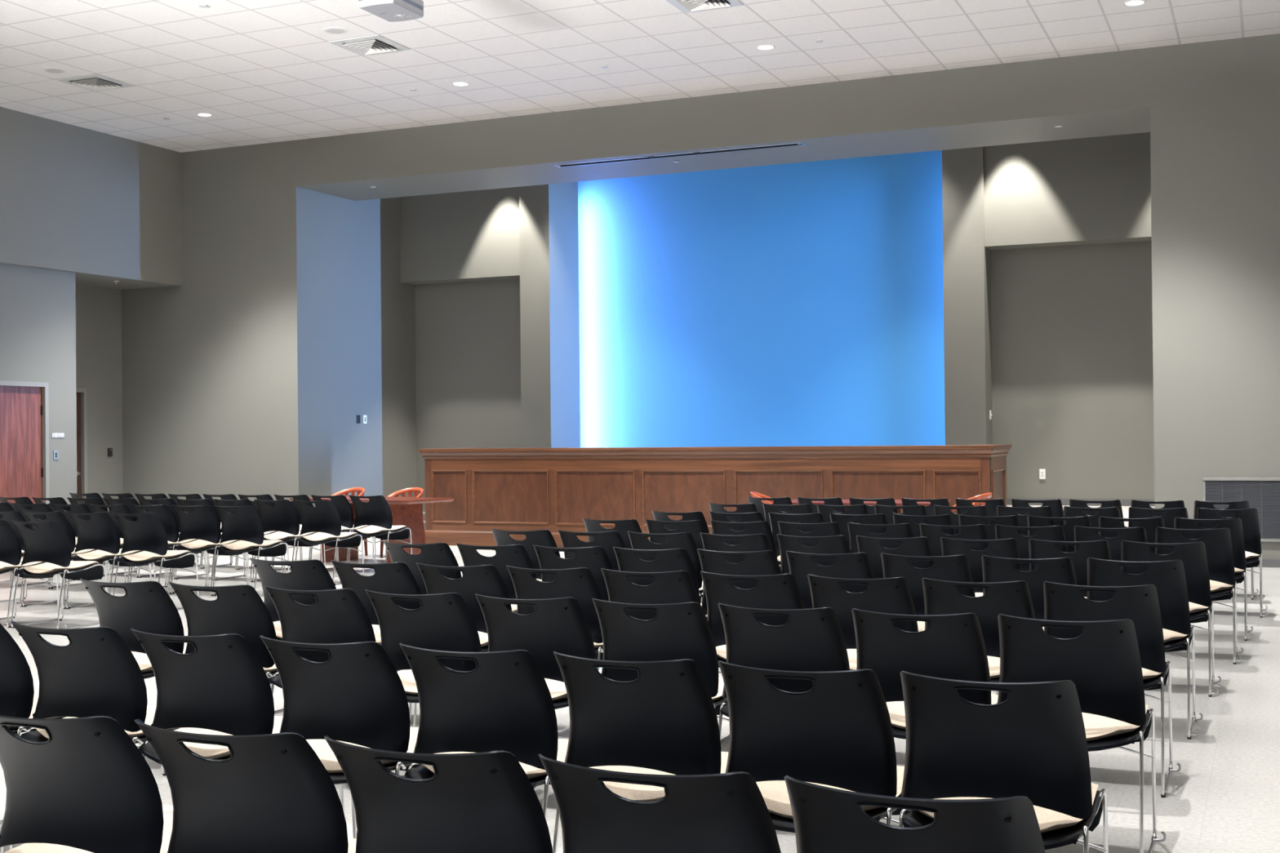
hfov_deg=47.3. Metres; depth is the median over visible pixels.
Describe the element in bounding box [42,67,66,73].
ceiling speaker
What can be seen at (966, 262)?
wall
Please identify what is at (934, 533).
chair
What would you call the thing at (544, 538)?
chair
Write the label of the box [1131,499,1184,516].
chair
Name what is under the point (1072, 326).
wall
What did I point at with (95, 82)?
ceiling vent
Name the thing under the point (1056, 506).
chair
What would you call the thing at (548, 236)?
wall
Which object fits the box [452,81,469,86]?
recessed light
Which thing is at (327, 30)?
speaker grille
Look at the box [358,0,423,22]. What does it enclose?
projector
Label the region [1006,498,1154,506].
baseboard
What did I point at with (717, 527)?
chair
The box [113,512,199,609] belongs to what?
chair
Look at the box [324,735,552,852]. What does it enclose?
chair
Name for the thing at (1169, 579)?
chair
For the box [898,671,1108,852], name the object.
chair
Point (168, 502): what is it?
chair
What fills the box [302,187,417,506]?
wall
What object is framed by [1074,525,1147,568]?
chair
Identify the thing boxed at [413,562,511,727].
chair
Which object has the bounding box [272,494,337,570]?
chair
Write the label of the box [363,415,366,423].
switch plate
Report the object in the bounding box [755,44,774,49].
recessed light
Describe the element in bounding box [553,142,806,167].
screen
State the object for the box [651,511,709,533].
chair
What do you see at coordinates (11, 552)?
chair
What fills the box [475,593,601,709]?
chair
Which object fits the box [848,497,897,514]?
chair
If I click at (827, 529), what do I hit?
chair
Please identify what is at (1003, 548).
chair
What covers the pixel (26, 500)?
chair
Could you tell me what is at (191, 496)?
chair
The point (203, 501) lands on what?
chair
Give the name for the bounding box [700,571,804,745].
chair
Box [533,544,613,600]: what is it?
chair
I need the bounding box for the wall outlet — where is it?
[1039,469,1045,479]
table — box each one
[289,495,454,563]
[791,499,950,513]
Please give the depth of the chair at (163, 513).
13.50 m
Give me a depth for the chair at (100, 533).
12.22 m
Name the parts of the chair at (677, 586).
backrest, frame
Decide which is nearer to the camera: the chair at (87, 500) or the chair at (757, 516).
the chair at (757, 516)
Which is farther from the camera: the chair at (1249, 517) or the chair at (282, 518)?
the chair at (282, 518)
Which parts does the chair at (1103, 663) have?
backrest, frame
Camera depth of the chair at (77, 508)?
13.88 m
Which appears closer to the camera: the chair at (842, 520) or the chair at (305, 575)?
the chair at (305, 575)
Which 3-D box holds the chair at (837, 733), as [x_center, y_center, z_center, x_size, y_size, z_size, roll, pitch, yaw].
[0.492,1.022,3.975,0.474,0.823,0.573,-1,0,24]
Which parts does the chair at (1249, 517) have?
backrest, frame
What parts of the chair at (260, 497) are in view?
frame, backrest, frame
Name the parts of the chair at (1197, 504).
backrest, frame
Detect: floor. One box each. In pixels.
[0,536,1279,852]
[1031,505,1154,527]
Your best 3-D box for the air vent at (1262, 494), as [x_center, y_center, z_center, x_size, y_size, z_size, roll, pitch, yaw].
[6.448,0.851,14.927,1.300,0.653,0.030,-1,0,23]
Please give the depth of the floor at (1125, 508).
17.50 m
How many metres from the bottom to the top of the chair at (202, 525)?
0.823 m
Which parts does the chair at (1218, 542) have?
backrest, frame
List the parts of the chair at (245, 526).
frame, backrest, frame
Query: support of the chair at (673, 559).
on the floor at (1226, 797)
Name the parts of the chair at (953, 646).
backrest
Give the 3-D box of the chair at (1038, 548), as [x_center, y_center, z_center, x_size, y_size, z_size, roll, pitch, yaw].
[2.439,1.028,8.225,0.474,0.823,0.573,-1,0,23]
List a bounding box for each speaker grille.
[45,68,62,72]
[325,28,344,33]
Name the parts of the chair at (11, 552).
frame, backrest, frame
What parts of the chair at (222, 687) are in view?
backrest, frame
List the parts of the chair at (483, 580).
frame, backrest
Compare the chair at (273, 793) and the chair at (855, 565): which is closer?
the chair at (273, 793)
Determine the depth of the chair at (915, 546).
8.41 m
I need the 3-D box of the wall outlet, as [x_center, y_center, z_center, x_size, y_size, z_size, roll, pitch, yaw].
[5.155,0.610,18.732,0.075,0.128,0.014,-1,0,23]
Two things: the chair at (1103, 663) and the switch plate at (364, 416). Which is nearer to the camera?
the chair at (1103, 663)
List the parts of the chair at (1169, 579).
backrest, frame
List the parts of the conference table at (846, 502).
leg panel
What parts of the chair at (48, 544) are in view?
frame, backrest, frame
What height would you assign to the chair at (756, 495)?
0.819 m
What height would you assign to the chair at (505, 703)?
0.823 m
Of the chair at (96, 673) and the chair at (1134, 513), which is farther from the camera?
the chair at (1134, 513)
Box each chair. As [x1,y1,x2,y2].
[0,497,33,511]
[0,502,49,586]
[0,511,66,607]
[0,520,58,627]
[0,623,66,852]
[0,715,173,852]
[9,621,179,849]
[10,520,106,628]
[11,502,82,588]
[22,511,108,608]
[31,497,70,511]
[48,503,125,589]
[66,497,135,574]
[66,511,151,608]
[69,493,107,564]
[79,577,186,775]
[89,503,166,588]
[101,493,153,564]
[102,497,169,577]
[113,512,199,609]
[129,504,206,594]
[130,627,344,813]
[133,493,197,564]
[134,719,356,852]
[137,497,207,579]
[168,493,231,568]
[168,582,278,684]
[170,504,248,595]
[174,498,244,580]
[201,493,266,569]
[212,505,289,596]
[213,498,283,582]
[236,493,301,569]
[249,557,336,713]
[252,499,322,582]
[259,635,421,839]
[264,585,404,777]
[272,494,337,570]
[294,499,364,585]
[310,494,374,571]
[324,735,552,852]
[330,560,421,719]
[331,487,368,555]
[348,495,412,572]
[365,589,481,703]
[380,487,425,557]
[382,541,462,594]
[399,643,568,819]
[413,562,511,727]
[456,542,536,613]
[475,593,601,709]
[491,528,560,581]
[506,564,603,670]
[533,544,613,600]
[537,754,781,852]
[552,651,728,852]
[557,529,626,570]
[582,518,642,549]
[591,598,728,721]
[600,568,729,742]
[613,546,706,617]
[627,531,702,601]
[644,519,706,549]
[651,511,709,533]
[697,548,782,619]
[700,532,772,603]
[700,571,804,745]
[708,502,757,533]
[709,511,778,556]
[710,520,780,565]
[717,603,849,739]
[718,660,904,833]
[747,496,792,520]
[750,491,773,504]
[762,503,813,529]
[768,511,825,564]
[776,533,851,573]
[777,521,842,568]
[783,775,1045,852]
[786,551,874,608]
[797,497,844,513]
[807,573,918,670]
[816,503,868,523]
[829,512,888,546]
[847,522,913,553]
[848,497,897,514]
[851,608,998,739]
[856,535,933,578]
[874,504,928,524]
[880,552,975,631]
[893,513,955,537]
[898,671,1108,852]
[901,497,950,515]
[919,523,988,556]
[921,577,1035,682]
[933,505,990,534]
[940,537,1022,596]
[951,492,991,511]
[955,498,1004,524]
[958,514,1022,539]
[981,555,1077,695]
[995,524,1067,571]
[996,506,1054,536]
[997,613,1166,852]
[1011,498,1063,525]
[1026,515,1091,552]
[1028,538,1111,598]
[1043,581,1181,797]
[1062,506,1122,533]
[1069,499,1124,525]
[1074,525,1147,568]
[1086,557,1203,739]
[1098,516,1164,553]
[1120,540,1221,697]
[1128,506,1188,528]
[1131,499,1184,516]
[1155,527,1243,664]
[1173,517,1253,640]
[1193,500,1258,599]
[1196,507,1267,617]
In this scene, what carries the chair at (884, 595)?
on the floor at (1226, 797)
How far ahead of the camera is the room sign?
18.51 m
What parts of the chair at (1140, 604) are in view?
backrest, frame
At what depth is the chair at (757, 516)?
11.18 m
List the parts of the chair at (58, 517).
frame, backrest, frame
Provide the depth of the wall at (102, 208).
18.92 m
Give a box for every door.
[0,380,49,503]
[75,387,87,498]
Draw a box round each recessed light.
[196,112,213,116]
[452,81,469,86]
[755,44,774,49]
[1124,0,1145,6]
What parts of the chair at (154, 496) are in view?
backrest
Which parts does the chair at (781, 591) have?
frame, backrest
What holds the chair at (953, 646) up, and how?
on the floor at (1226, 797)
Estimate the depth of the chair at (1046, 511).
11.64 m
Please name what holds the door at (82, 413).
attached to the wall at (79, 332)
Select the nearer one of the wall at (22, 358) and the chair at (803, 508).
the chair at (803, 508)
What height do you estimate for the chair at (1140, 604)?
0.823 m
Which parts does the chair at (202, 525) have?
frame, backrest, frame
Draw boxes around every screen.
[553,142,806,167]
[577,150,945,447]
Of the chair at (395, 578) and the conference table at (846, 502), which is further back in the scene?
the conference table at (846, 502)
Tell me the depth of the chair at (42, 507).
14.06 m
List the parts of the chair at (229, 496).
frame, backrest, frame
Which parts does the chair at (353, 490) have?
bow rail, leg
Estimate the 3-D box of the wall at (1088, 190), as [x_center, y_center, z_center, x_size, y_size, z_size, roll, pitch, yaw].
[5.939,-3.574,18.183,3.220,2.525,0.410,-1,0,23]
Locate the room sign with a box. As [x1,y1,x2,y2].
[51,432,64,437]
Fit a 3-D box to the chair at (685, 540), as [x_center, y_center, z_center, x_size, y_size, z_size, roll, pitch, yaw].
[0.208,1.056,9.191,0.474,0.823,0.573,-1,0,23]
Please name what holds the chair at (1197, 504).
on the floor at (1226, 797)
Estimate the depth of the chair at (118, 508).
13.68 m
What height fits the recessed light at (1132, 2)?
0.008 m
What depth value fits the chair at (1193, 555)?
7.83 m
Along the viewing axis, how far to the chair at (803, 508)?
12.42 m
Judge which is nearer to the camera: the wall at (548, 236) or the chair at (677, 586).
the chair at (677, 586)
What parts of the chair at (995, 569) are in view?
backrest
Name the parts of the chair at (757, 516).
backrest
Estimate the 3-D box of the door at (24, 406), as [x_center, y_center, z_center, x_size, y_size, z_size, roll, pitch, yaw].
[-7.678,0.522,17.908,0.154,2.150,1.040,-1,0,23]
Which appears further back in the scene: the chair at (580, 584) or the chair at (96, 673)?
the chair at (580, 584)
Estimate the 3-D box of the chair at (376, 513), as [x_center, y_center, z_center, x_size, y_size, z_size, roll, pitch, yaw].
[-2.729,1.122,15.354,0.508,0.823,0.573,-1,0,24]
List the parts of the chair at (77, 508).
frame, backrest, frame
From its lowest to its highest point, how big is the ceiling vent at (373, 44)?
0.046 m
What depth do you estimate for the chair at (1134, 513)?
11.24 m
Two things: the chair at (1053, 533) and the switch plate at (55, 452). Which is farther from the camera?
the switch plate at (55, 452)
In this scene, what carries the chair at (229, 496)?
on the floor at (1226, 797)
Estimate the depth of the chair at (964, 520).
10.43 m
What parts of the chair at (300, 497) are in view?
frame, backrest, frame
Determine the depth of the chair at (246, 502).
14.54 m
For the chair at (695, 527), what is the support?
on the floor at (1226, 797)
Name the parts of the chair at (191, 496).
backrest, frame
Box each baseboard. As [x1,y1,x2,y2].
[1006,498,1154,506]
[1257,559,1279,567]
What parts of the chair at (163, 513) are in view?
frame, backrest, frame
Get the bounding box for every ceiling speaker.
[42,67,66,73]
[322,26,347,34]
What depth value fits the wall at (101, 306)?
20.61 m
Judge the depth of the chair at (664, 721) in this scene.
3.99 m
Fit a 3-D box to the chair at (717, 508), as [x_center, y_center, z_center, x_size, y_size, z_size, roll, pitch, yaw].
[0.882,1.071,12.833,0.474,0.823,0.573,-1,0,23]
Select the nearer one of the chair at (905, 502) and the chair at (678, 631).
the chair at (678, 631)
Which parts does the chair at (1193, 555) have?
backrest, frame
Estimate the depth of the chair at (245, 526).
13.16 m
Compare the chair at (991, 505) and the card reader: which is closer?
the chair at (991, 505)
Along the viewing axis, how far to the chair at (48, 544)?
11.02 m
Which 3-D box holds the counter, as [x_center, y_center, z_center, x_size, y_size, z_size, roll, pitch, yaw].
[0.755,0.884,18.279,7.460,1.263,1.188,-1,0,23]
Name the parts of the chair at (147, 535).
frame, backrest, frame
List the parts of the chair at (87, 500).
backrest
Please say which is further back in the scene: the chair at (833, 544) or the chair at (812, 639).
the chair at (833, 544)
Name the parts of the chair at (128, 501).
frame, backrest, frame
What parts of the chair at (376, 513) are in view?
frame, backrest, frame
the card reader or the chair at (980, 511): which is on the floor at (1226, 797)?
the chair at (980, 511)
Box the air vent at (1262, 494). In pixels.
[1203,477,1279,542]
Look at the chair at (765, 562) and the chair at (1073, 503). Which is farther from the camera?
the chair at (1073, 503)
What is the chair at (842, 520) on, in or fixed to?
on the floor at (1226, 797)
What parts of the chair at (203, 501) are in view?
frame, backrest, frame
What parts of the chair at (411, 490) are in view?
leg, bow rail, leg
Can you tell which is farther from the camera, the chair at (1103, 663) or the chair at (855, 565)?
the chair at (855, 565)
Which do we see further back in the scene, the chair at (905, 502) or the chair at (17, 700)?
the chair at (905, 502)
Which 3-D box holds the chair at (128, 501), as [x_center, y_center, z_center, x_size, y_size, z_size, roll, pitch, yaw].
[-5.291,1.147,15.313,0.474,0.823,0.573,-1,0,24]
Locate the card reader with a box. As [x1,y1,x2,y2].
[107,448,112,456]
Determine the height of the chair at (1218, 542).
0.823 m
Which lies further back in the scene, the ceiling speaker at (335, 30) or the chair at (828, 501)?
the ceiling speaker at (335, 30)
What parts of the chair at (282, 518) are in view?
frame, backrest, frame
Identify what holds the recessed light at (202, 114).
in the ceiling
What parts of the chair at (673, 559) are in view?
backrest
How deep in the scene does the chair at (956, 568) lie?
7.17 m
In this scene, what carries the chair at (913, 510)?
on the floor at (1226, 797)
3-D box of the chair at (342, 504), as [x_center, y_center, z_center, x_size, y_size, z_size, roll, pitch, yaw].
[-3.184,1.127,15.551,0.474,0.823,0.573,-1,0,23]
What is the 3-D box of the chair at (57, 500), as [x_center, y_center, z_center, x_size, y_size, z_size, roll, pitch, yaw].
[-6.185,1.158,15.700,0.474,0.823,0.573,-1,0,24]
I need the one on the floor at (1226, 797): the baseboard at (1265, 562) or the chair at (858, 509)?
the chair at (858, 509)
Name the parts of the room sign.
name plate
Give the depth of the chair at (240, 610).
6.06 m
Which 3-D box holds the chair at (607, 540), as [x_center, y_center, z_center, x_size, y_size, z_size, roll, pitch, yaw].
[-0.234,1.062,9.382,0.474,0.823,0.573,-1,0,24]
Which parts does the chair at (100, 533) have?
frame, backrest, frame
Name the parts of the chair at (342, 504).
frame, backrest, frame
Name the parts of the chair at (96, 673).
frame, backrest, frame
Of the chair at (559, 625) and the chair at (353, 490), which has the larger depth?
the chair at (353, 490)
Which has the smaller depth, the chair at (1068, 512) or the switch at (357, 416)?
the chair at (1068, 512)
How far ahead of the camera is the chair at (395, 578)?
7.06 m
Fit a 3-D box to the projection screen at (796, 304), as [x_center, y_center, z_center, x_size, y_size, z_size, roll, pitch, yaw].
[1.869,-1.628,21.288,7.500,6.300,0.100,-1,0,23]
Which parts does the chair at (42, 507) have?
frame, backrest, frame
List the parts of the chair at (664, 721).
frame, backrest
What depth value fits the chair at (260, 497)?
15.71 m
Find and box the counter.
[418,444,1011,547]
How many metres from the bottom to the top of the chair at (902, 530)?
0.823 m
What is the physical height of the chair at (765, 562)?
0.823 m
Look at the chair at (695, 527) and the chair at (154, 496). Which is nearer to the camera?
the chair at (695, 527)
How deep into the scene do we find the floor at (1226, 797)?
6.82 m
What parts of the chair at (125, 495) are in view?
backrest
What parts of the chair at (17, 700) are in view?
frame, backrest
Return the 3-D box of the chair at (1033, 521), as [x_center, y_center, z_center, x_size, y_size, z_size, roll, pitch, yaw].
[3.022,1.036,10.454,0.474,0.823,0.573,-1,0,23]
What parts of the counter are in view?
panel moulding, panel, panel moulding, panel, board, rail, panel, panel moulding, panel moulding, panel, rail, cornice, panel moulding, panel, panel, panel moulding, panel moulding, panel, rail, panel, panel moulding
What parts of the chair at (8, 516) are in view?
frame, backrest, frame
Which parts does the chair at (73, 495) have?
backrest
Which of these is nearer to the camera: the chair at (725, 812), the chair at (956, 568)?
the chair at (725, 812)
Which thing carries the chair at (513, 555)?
on the floor at (1226, 797)
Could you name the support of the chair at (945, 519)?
on the floor at (1226, 797)
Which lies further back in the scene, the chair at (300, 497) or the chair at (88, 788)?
the chair at (300, 497)
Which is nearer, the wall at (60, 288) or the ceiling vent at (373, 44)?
the ceiling vent at (373, 44)
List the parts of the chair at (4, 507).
backrest, frame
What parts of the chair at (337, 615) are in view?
frame, backrest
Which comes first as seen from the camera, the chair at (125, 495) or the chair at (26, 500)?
the chair at (26, 500)
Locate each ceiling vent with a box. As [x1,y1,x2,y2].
[55,73,135,91]
[328,34,410,55]
[666,0,743,13]
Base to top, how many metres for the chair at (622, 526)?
0.823 m
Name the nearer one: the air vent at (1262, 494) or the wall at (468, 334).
the air vent at (1262, 494)
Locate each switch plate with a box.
[53,450,57,459]
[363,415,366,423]
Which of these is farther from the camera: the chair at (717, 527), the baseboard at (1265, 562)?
the baseboard at (1265, 562)
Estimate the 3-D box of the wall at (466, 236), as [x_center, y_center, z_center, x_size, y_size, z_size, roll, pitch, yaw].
[-2.600,-3.460,21.879,2.070,2.540,0.410,-1,0,23]
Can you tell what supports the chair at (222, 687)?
on the floor at (1226, 797)
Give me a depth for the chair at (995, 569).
6.97 m
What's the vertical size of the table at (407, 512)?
0.730 m
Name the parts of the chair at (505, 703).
frame, backrest, frame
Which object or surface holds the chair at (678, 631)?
on the floor at (1226, 797)
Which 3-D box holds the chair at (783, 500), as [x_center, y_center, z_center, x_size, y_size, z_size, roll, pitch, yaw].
[1.305,1.074,13.995,0.474,0.823,0.573,-1,0,23]
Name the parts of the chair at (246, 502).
frame, backrest, frame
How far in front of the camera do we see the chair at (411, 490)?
17.47 m
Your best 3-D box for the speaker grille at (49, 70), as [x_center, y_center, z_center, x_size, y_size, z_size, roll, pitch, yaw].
[-6.370,-3.870,15.911,0.176,0.003,0.176,-1,0,23]
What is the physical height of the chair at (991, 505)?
0.823 m
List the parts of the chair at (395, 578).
backrest, frame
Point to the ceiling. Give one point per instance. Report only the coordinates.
(266, 71)
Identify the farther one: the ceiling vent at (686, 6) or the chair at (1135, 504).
the ceiling vent at (686, 6)
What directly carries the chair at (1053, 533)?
on the floor at (1226, 797)
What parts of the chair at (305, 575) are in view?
frame, backrest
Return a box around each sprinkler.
[198,4,207,7]
[815,39,823,42]
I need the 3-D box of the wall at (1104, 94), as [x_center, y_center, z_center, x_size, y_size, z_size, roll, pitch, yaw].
[0.692,-1.634,18.190,17.100,6.300,1.380,-1,0,23]
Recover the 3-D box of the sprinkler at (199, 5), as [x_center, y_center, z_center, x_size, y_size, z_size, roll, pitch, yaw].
[-4.059,-3.908,13.581,0.084,0.010,0.084,-1,0,23]
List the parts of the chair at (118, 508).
backrest, frame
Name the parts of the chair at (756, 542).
backrest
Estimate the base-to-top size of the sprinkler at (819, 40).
0.010 m
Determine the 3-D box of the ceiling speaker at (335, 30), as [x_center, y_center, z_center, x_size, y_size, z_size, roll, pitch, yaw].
[-3.014,-3.914,14.459,0.244,0.008,0.244,-1,0,23]
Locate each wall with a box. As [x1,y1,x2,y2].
[0,106,182,289]
[0,262,44,382]
[44,268,76,504]
[75,284,83,388]
[82,284,123,511]
[121,33,1279,559]
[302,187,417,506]
[400,186,519,284]
[415,278,521,511]
[519,181,580,448]
[942,146,992,445]
[983,132,1151,249]
[990,240,1154,500]
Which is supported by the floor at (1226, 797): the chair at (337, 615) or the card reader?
the chair at (337, 615)
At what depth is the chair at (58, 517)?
12.39 m
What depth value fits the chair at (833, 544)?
8.60 m
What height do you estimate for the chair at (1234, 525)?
0.823 m
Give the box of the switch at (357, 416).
[356,415,359,423]
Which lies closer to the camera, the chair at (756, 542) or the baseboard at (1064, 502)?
the chair at (756, 542)
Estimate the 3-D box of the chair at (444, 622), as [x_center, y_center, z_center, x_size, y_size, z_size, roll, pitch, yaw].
[-0.792,1.046,5.873,0.474,0.823,0.573,-1,0,23]
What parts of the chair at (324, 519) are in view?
frame, backrest, frame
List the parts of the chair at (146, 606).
backrest, frame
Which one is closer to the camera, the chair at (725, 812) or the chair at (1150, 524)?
the chair at (725, 812)
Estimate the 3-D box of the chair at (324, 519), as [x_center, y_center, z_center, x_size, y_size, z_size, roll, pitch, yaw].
[-3.054,1.119,14.345,0.508,0.823,0.573,-1,0,24]
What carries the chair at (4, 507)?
on the floor at (1226, 797)
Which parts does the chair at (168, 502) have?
frame, backrest, frame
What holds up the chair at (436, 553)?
on the floor at (1226, 797)
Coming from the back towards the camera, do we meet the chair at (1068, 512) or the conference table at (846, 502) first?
the conference table at (846, 502)
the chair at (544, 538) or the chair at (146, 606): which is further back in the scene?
the chair at (544, 538)
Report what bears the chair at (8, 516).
on the floor at (1226, 797)
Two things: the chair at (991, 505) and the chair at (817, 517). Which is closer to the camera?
the chair at (817, 517)
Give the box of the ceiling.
[0,0,1279,152]
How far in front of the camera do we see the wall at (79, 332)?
20.21 m
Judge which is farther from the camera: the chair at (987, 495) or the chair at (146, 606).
the chair at (987, 495)
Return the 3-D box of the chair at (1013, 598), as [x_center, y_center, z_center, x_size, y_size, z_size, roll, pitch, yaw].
[1.441,1.026,6.113,0.474,0.823,0.573,-1,0,23]
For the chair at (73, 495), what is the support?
on the floor at (1226, 797)
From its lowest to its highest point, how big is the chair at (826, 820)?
0.823 m
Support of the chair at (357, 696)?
on the floor at (1226, 797)
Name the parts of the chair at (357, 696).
backrest, frame, frame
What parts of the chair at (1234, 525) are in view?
backrest, frame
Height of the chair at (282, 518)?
0.823 m

